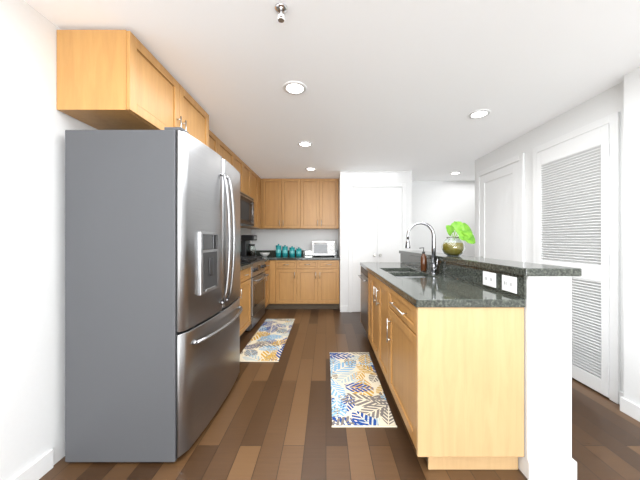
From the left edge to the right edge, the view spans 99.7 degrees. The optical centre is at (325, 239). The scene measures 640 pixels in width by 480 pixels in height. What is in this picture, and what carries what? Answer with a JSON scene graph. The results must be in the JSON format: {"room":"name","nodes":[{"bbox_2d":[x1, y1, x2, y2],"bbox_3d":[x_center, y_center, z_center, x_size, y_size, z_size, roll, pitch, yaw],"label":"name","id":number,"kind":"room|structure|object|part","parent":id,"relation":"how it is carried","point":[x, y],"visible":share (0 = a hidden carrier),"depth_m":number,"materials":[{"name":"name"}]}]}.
{"room":"kitchen","nodes":[
{"label":"kitchen","id":0,"kind":"room"},
{"bbox_2d":[0,0,250,479],"bbox_3d":[-1.525,0.025,0.875,0.150,2.350,9.050,0,0,0],"label":"wall","id":1,"kind":"structure","parent":0,"point":[35,123],"depth_m":1.32,"materials":[{"name":"paint"}]},
{"bbox_2d":[11,449,53,479],"bbox_3d":[-1.443,1.150,-1.037,0.014,0.100,4.925,0,0,0],"label":"baseboard","id":2,"kind":"structure","parent":1,"relation":"attached to","point":[40,467],"depth_m":1.35,"materials":[{"name":"paint"}]},
{"bbox_2d":[57,30,208,146],"bbox_3d":[-1.235,-0.915,1.945,0.426,0.430,0.990,0,0,0],"label":"upper cabinet","id":3,"kind":"object","parent":1,"relation":"attached to","point":[116,80],"visible":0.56,"depth_m":1.45,"materials":[{"name":"brown wood"}]},
{"bbox_2d":[209,130,236,169],"bbox_3d":[-1.319,-0.670,3.000,0.258,0.920,1.110,0,0,0],"label":"upper cabinet","id":4,"kind":"object","parent":1,"relation":"attached to","point":[215,143],"depth_m":3.10,"materials":[{"name":"brown wood"}]},
{"bbox_2d":[237,156,244,185],"bbox_3d":[-1.319,-0.895,3.717,0.258,0.470,0.440,0,0,0],"label":"upper cabinet","id":5,"kind":"object","parent":1,"relation":"attached to","point":[240,164],"depth_m":3.82,"materials":[{"name":"brown wood"}]},
{"bbox_2d":[240,182,252,225],"bbox_3d":[-1.286,-0.467,3.783,0.320,0.503,0.560,0,0,0],"label":"microwave","id":6,"kind":"object","parent":1,"relation":"attached to","point":[250,198],"depth_m":3.87,"materials":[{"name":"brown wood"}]},
{"bbox_2d":[245,164,252,189],"bbox_3d":[-1.319,-0.895,4.043,0.258,0.470,0.440,0,0,0],"label":"upper cabinet","id":7,"kind":"object","parent":1,"relation":"attached to","point":[248,172],"depth_m":4.20,"materials":[{"name":"brown wood"}]},
{"bbox_2d":[240,171,260,227],"bbox_3d":[-1.319,-0.670,4.463,0.258,0.920,0.517,0,0,0],"label":"upper cabinet","id":8,"kind":"object","parent":1,"relation":"attached to","point":[256,179],"depth_m":4.69,"materials":[{"name":"brown wood"}]},
{"bbox_2d":[253,194,256,225],"bbox_3d":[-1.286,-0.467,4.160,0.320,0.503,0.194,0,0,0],"label":"upper cabinet","id":9,"kind":"object","parent":1,"relation":"attached to","point":[254,195],"depth_m":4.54,"materials":[{"name":"brown wood"}]},
{"bbox_2d":[247,179,266,228],"bbox_3d":[-1.279,-0.670,5.099,0.338,0.920,0.298,0,0,0],"label":"upper cabinet","id":10,"kind":"object","parent":1,"relation":"attached to","point":[263,181],"depth_m":4.95,"materials":[{"name":"brown wood"}]},
{"bbox_2d":[24,0,639,180],"bbox_3d":[1.275,-1.175,0.875,5.750,0.050,9.050,0,0,0],"label":"ceiling","id":11,"kind":"structure","parent":0,"point":[401,85],"depth_m":1.80,"materials":[{"name":"paint"}]},
{"bbox_2d":[275,3,287,22],"bbox_3d":[-0.223,-1.120,1.340,0.064,0.060,0.064,0,0,0],"label":"sprinkler","id":12,"kind":"object","parent":11,"relation":"attached to","point":[281,8],"visible":1,"depth_m":1.33,"materials":[{"name":"silver metal"}]},
{"bbox_2d":[283,81,306,94],"bbox_3d":[-0.235,-1.145,2.040,0.180,0.010,0.180,0,0,0],"label":"recessed light","id":13,"kind":"object","parent":11,"relation":"in","point":[294,87],"visible":1,"depth_m":2.03,"materials":[{"name":"paint"}]},
{"bbox_2d":[298,141,312,146],"bbox_3d":[-0.250,-1.145,3.230,0.180,0.010,0.180,0,0,0],"label":"recessed light","id":14,"kind":"object","parent":11,"relation":"in","point":[305,144],"visible":1,"depth_m":3.23,"materials":[{"name":"paint"}]},
{"bbox_2d":[305,167,315,170],"bbox_3d":[-0.245,-1.145,4.360,0.180,0.010,0.180,0,0,0],"label":"recessed light","id":15,"kind":"object","parent":11,"relation":"in","point":[310,168],"visible":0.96,"depth_m":4.33,"materials":[{"name":"paint"}]},
{"bbox_2d":[468,109,490,118],"bbox_3d":[1.396,-1.145,2.460,0.180,0.010,0.180,0,0,0],"label":"recessed light","id":16,"kind":"object","parent":11,"relation":"in","point":[480,113],"visible":1,"depth_m":2.45,"materials":[{"name":"paint"}]},
{"bbox_2d":[39,309,639,479],"bbox_3d":[1.275,1.230,0.875,5.750,0.060,9.050,0,0,0],"label":"floor","id":17,"kind":"structure","parent":0,"point":[271,421],"depth_m":1.64,"materials":[{"name":"brown wood"}]},
{"bbox_2d":[65,127,242,461],"bbox_3d":[-1.030,0.296,1.940,0.730,1.808,1.000,0,0,0],"label":"refrigerator","id":18,"kind":"object","parent":17,"relation":"on","point":[153,309],"visible":1,"depth_m":1.44,"materials":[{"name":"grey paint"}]},
{"bbox_2d":[239,268,250,336],"bbox_3d":[-1.209,0.770,2.974,0.478,0.860,1.047,0,0,0],"label":"base cabinet","id":19,"kind":"object","parent":17,"relation":"on","point":[245,293],"depth_m":3.29,"materials":[{"name":"brown wood"}]},
{"bbox_2d":[240,264,252,271],"bbox_3d":[-1.196,0.320,2.974,0.503,0.040,1.047,0,0,0],"label":"countertop","id":20,"kind":"structure","parent":19,"relation":"on","point":[242,266],"depth_m":3.21,"materials":[{"name":"grey stone"}]},
{"bbox_2d":[240,256,268,331],"bbox_3d":[-1.160,0.725,3.880,0.540,0.949,0.756,0,0,0],"label":"range","id":21,"kind":"object","parent":17,"relation":"on","point":[258,276],"visible":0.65,"depth_m":3.76,"materials":[{"name":"silver metal"}]},
{"bbox_2d":[240,260,268,307],"bbox_3d":[-1.209,0.770,4.426,0.478,0.860,0.327,0,0,0],"label":"base cabinet","id":22,"kind":"object","parent":17,"relation":"on","point":[266,271],"depth_m":4.45,"materials":[{"name":"brown wood"}]},
{"bbox_2d":[240,319,294,361],"bbox_3d":[-0.685,1.195,3.370,0.438,0.008,1.428,0,0,0],"label":"rug","id":23,"kind":"object","parent":17,"relation":"on","point":[267,341],"visible":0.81,"depth_m":3.14,"materials":[{"name":"multicoloured fabric"}]},
{"bbox_2d":[265,262,278,308],"bbox_3d":[-1.125,0.770,4.934,0.646,0.860,0.628,0,0,0],"label":"base cabinet","id":24,"kind":"object","parent":17,"relation":"on","point":[273,266],"depth_m":4.62,"materials":[{"name":"brown wood"}]},
{"bbox_2d":[279,262,298,308],"bbox_3d":[-0.649,0.770,4.934,0.415,0.860,0.628,0,0,0],"label":"base cabinet","id":25,"kind":"object","parent":17,"relation":"on","point":[288,271],"depth_m":4.63,"materials":[{"name":"brown wood"}]},
{"bbox_2d":[299,262,338,308],"bbox_3d":[-0.162,0.770,4.934,0.789,0.860,0.628,0,0,0],"label":"base cabinet","id":26,"kind":"object","parent":17,"relation":"on","point":[306,280],"depth_m":4.63,"materials":[{"name":"brown wood"}]},
{"bbox_2d":[255,254,338,261],"bbox_3d":[-0.608,0.320,4.922,1.680,0.040,0.651,0,0,0],"label":"countertop","id":27,"kind":"structure","parent":26,"relation":"on","point":[305,257],"depth_m":4.62,"materials":[{"name":"black stone"}]},
{"bbox_2d":[241,235,256,255],"bbox_3d":[-1.265,0.109,4.470,0.210,0.380,0.240,0,0,0],"label":"coffee maker","id":28,"kind":"object","parent":27,"relation":"on","point":[248,248],"visible":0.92,"depth_m":4.36,"materials":[{"name":"black plastic"}]},
{"bbox_2d":[260,252,269,256],"bbox_3d":[-1.100,0.264,4.860,0.180,0.070,0.180,0,0,0],"label":"bowl","id":29,"kind":"object","parent":27,"relation":"on","point":[265,254],"visible":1,"depth_m":4.80,"materials":[{"name":"white ceramic"}]},
{"bbox_2d":[276,244,280,255],"bbox_3d":[-0.884,0.186,5.030,0.108,0.226,0.108,0,0,0],"label":"canister","id":30,"kind":"object","parent":27,"relation":"on","point":[278,249],"visible":1,"depth_m":4.99,"materials":[{"name":"teal ceramic"}]},
{"bbox_2d":[282,245,287,255],"bbox_3d":[-0.763,0.196,5.030,0.108,0.206,0.108,0,0,0],"label":"canister","id":31,"kind":"object","parent":27,"relation":"on","point":[284,250],"visible":1,"depth_m":4.99,"materials":[{"name":"teal ceramic"}]},
{"bbox_2d":[289,246,294,255],"bbox_3d":[-0.631,0.206,5.030,0.108,0.186,0.108,0,0,0],"label":"canister","id":32,"kind":"object","parent":27,"relation":"on","point":[291,250],"visible":1,"depth_m":4.99,"materials":[{"name":"teal ceramic"}]},
{"bbox_2d":[296,247,301,255],"bbox_3d":[-0.506,0.216,5.030,0.108,0.166,0.108,0,0,0],"label":"canister","id":33,"kind":"object","parent":27,"relation":"on","point":[298,251],"visible":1,"depth_m":4.99,"materials":[{"name":"teal ceramic"}]},
{"bbox_2d":[305,250,312,254],"bbox_3d":[-0.335,0.248,5.226,0.130,0.080,0.008,0,0,0],"label":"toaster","id":34,"kind":"object","parent":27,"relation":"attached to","point":[307,252],"depth_m":5.22,"materials":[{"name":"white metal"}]},
{"bbox_2d":[312,241,334,255],"bbox_3d":[-0.043,0.157,5.017,0.425,0.285,0.346,0,0,0],"label":"microwave","id":35,"kind":"object","parent":27,"relation":"on","point":[323,248],"visible":1,"depth_m":4.88,"materials":[{"name":"white plastic"}]},
{"bbox_2d":[329,352,396,426],"bbox_3d":[0.246,1.195,2.295,0.420,0.008,1.138,0,0,0],"label":"rug","id":36,"kind":"object","parent":17,"relation":"on","point":[358,398],"visible":1,"depth_m":2.08,"materials":[{"name":"multicoloured fabric"}]},
{"bbox_2d":[360,254,581,479],"bbox_3d":[0.838,0.690,2.484,0.812,1.020,2.296,0,0,0],"label":"kitchen island","id":37,"kind":"object","parent":17,"relation":"on","point":[473,354],"depth_m":1.37,"materials":[{"name":"brown wood"}]},
{"bbox_2d":[358,266,367,335],"bbox_3d":[0.711,0.769,3.300,0.580,0.851,0.601,0,0,0],"label":"dishwasher","id":38,"kind":"object","parent":37,"relation":"in","point":[363,276],"visible":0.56,"depth_m":3.26,"materials":[{"name":"silver metal"}]},
{"bbox_2d":[419,247,426,270],"bbox_3d":[0.935,0.185,2.600,0.071,0.228,0.060,0,0,0],"label":"soap dispenser","id":39,"kind":"object","parent":37,"relation":"on","point":[423,262],"visible":1,"depth_m":2.58,"materials":[{"name":"brown"}]},
{"bbox_2d":[482,271,496,287],"bbox_3d":[0.996,0.239,1.649,0.009,0.086,0.127,0,0,0],"label":"outlet","id":40,"kind":"object","parent":37,"relation":"attached to","point":[489,278],"depth_m":1.64,"materials":[{"name":"white plastic"}]},
{"bbox_2d":[400,250,581,273],"bbox_3d":[1.124,0.160,2.490,0.277,0.040,2.320,0,0,0],"label":"island countertop","id":41,"kind":"structure","parent":37,"relation":"on","point":[497,264],"depth_m":1.56,"materials":[{"name":"grey stone"}]},
{"bbox_2d":[405,222,437,273],"bbox_3d":[0.846,0.069,2.384,0.284,0.460,0.094,0,0,0],"label":"faucet","id":42,"kind":"object","parent":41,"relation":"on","point":[434,263],"visible":1,"depth_m":2.39,"materials":[{"name":"grey metal"}]},
{"bbox_2d":[442,221,474,255],"bbox_3d":[1.172,-0.016,2.390,0.282,0.310,0.188,0,0,0],"label":"potted plant","id":43,"kind":"object","parent":41,"relation":"on","point":[453,246],"visible":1,"depth_m":2.35,"materials":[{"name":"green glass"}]},
{"bbox_2d":[501,274,516,293],"bbox_3d":[0.996,0.239,1.470,0.009,0.086,0.115,0,0,0],"label":"outlet","id":44,"kind":"object","parent":37,"relation":"attached to","point":[508,281],"depth_m":1.47,"materials":[{"name":"white plastic"}]},
{"bbox_2d":[251,181,474,256],"bbox_3d":[1.350,0.025,5.325,5.600,2.350,0.150,0,0,0],"label":"wall","id":45,"kind":"structure","parent":0,"point":[438,206],"depth_m":5.25,"materials":[{"name":"paint"}]},
{"bbox_2d":[267,179,302,228],"bbox_3d":[-0.787,-0.670,5.099,0.755,0.920,0.298,0,0,0],"label":"upper cabinet","id":46,"kind":"object","parent":45,"relation":"attached to","point":[299,203],"depth_m":4.96,"materials":[{"name":"brown wood"}]},
{"bbox_2d":[256,250,337,253],"bbox_3d":[-0.599,0.250,5.239,1.661,0.100,0.018,0,0,0],"label":"backsplash","id":47,"kind":"structure","parent":45,"relation":"attached to","point":[257,251],"depth_m":5.23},
{"bbox_2d":[303,179,338,228],"bbox_3d":[-0.146,-0.670,5.099,0.756,0.920,0.298,0,0,0],"label":"upper cabinet","id":48,"kind":"object","parent":45,"relation":"attached to","point":[320,196],"depth_m":4.96,"materials":[{"name":"brown wood"}]},
{"bbox_2d":[338,171,411,311],"bbox_3d":[0.833,0.025,4.844,1.195,2.350,0.812,0,0,0],"label":"wall","id":49,"kind":"structure","parent":0,"point":[375,215],"depth_m":4.49,"materials":[{"name":"paint"}]},
{"bbox_2d":[475,67,639,405],"bbox_3d":[2.190,0.025,0.200,0.220,2.350,7.400,0,0,0],"label":"wall","id":50,"kind":"structure","parent":0,"point":[503,202],"depth_m":2.31,"materials":[{"name":"paint"}]},
{"bbox_3d":[2.119,0.128,3.370,0.062,2.145,0.900,0,0,0],"label":"door panel","id":51,"kind":"part","parent":50,"relation":"part of","materials":[{"name":"paint"}]},
{"bbox_2d":[533,112,619,403],"bbox_3d":[2.135,0.130,2.378,0.030,2.140,0.813,0,0,0],"label":"door","id":52,"kind":"structure","parent":50,"relation":"in","point":[576,198],"depth_m":2.19,"materials":[{"name":"paint"}]},
{"bbox_2d":[619,394,639,421],"bbox_3d":[2.078,1.150,-0.799,0.024,0.100,5.401,0,0,0],"label":"baseboard","id":53,"kind":"structure","parent":50,"relation":"attached to","point":[627,407],"depth_m":1.84,"materials":[{"name":"paint"}]}
]}

